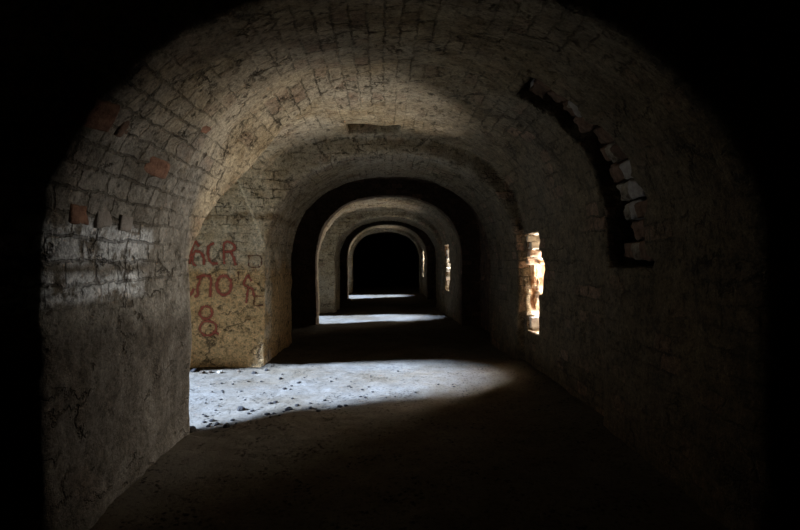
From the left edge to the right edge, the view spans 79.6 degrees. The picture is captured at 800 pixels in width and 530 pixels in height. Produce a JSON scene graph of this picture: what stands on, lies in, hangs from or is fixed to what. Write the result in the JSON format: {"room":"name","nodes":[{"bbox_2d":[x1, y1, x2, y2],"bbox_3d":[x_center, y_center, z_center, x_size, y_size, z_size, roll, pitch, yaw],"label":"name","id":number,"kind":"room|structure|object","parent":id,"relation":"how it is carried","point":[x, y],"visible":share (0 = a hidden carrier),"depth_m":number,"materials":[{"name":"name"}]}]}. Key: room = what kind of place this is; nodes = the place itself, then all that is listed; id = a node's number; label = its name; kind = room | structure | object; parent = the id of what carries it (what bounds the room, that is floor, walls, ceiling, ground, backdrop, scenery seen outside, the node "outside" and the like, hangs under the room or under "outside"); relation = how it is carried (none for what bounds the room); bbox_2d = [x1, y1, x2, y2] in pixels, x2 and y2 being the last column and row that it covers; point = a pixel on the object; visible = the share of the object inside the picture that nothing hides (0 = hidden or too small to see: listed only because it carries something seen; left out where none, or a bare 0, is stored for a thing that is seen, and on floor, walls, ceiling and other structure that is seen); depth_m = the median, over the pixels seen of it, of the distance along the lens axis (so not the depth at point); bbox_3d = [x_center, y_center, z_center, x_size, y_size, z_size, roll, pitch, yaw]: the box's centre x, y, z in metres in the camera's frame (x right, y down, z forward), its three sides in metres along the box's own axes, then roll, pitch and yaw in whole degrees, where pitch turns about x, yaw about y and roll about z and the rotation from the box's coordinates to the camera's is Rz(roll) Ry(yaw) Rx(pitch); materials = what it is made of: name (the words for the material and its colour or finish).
{"room":"underground passage","nodes":[
{"label":"underground passage","id":0,"kind":"room"},
{"bbox_2d":[0,0,364,529],"bbox_3d":[-2.427,-0.025,20.996,3.840,3.992,47.910,0,1,-2],"label":"wall","id":1,"kind":"structure","parent":0,"point":[112,170],"depth_m":2.71,"materials":[{"name":"grey brick"}]},
{"bbox_2d":[188,240,263,336],"bbox_3d":[-2.454,0.325,6.689,1.096,1.378,0.047,0,1,-4],"label":"graffiti","id":2,"kind":"object","parent":1,"relation":"attached to","point":[191,256],"visible":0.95,"depth_m":6.68,"materials":[{"name":"red paint"}]},
{"bbox_2d":[357,240,409,278],"bbox_3d":[-1.508,-0.335,44.978,4.996,4.102,0.072,0,1,-2],"label":"wall","id":3,"kind":"structure","parent":0,"point":[376,259],"depth_m":44.98,"materials":[{"name":"black"}]},
{"bbox_2d":[86,0,728,244],"bbox_3d":[-0.595,-1.226,21.034,4.305,1.982,47.936,0,1,-2],"label":"ceiling","id":4,"kind":"structure","parent":0,"point":[391,115],"depth_m":3.59,"materials":[{"name":"beige brick"}]},
{"bbox_2d":[89,278,727,529],"bbox_3d":[-0.777,1.390,21.502,7.500,0.377,49.000,0,1,-2],"label":"floor","id":5,"kind":"structure","parent":0,"point":[505,447],"depth_m":3.81,"materials":[{"name":"grey concrete"}]},
{"bbox_2d":[189,426,195,432],"bbox_3d":[-1.891,1.472,4.248,0.129,0.089,0.136,0,1,11],"label":"stone","id":6,"kind":"object","parent":5,"relation":"on","point":[192,428],"visible":0.23,"depth_m":4.25,"materials":[{"name":"grey stone"}]},
{"bbox_2d":[223,423,230,427],"bbox_3d":[-1.572,1.464,4.362,0.074,0.051,0.091,0,1,-8],"label":"stone","id":7,"kind":"object","parent":5,"relation":"on","point":[226,425],"visible":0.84,"depth_m":4.34,"materials":[{"name":"grey stone"}]},
{"bbox_2d":[237,406,244,410],"bbox_3d":[-1.587,1.438,4.803,0.079,0.052,0.087,0,1,-4],"label":"stone","id":8,"kind":"object","parent":5,"relation":"on","point":[240,408],"visible":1,"depth_m":4.78,"materials":[{"name":"grey stone"}]},
{"bbox_2d":[406,0,799,529],"bbox_3d":[1.626,-0.058,21.078,2.515,4.045,47.965,0,1,0],"label":"wall","id":9,"kind":"structure","parent":0,"point":[665,215],"depth_m":2.95,"materials":[{"name":"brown brick"}]},
{"bbox_2d":[422,250,423,276],"bbox_3d":[1.589,-0.092,24.750,1.397,1.586,0.743,0,1,-36],"label":"window","id":10,"kind":"structure","parent":9,"relation":"in","point":[423,250],"depth_m":24.73,"materials":[{"name":"brick"}]},
{"bbox_2d":[446,246,450,288],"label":"window","id":11,"kind":"structure","parent":9,"relation":"in","point":[447,259],"depth_m":15.55,"materials":[{"name":"brick"}]},
{"bbox_2d":[526,233,544,332],"bbox_3d":[2.160,0.278,6.864,1.293,1.478,0.729,-1,1,-42],"label":"window","id":12,"kind":"structure","parent":9,"relation":"in","point":[537,267],"depth_m":6.94,"materials":[{"name":"brick"}]}
]}

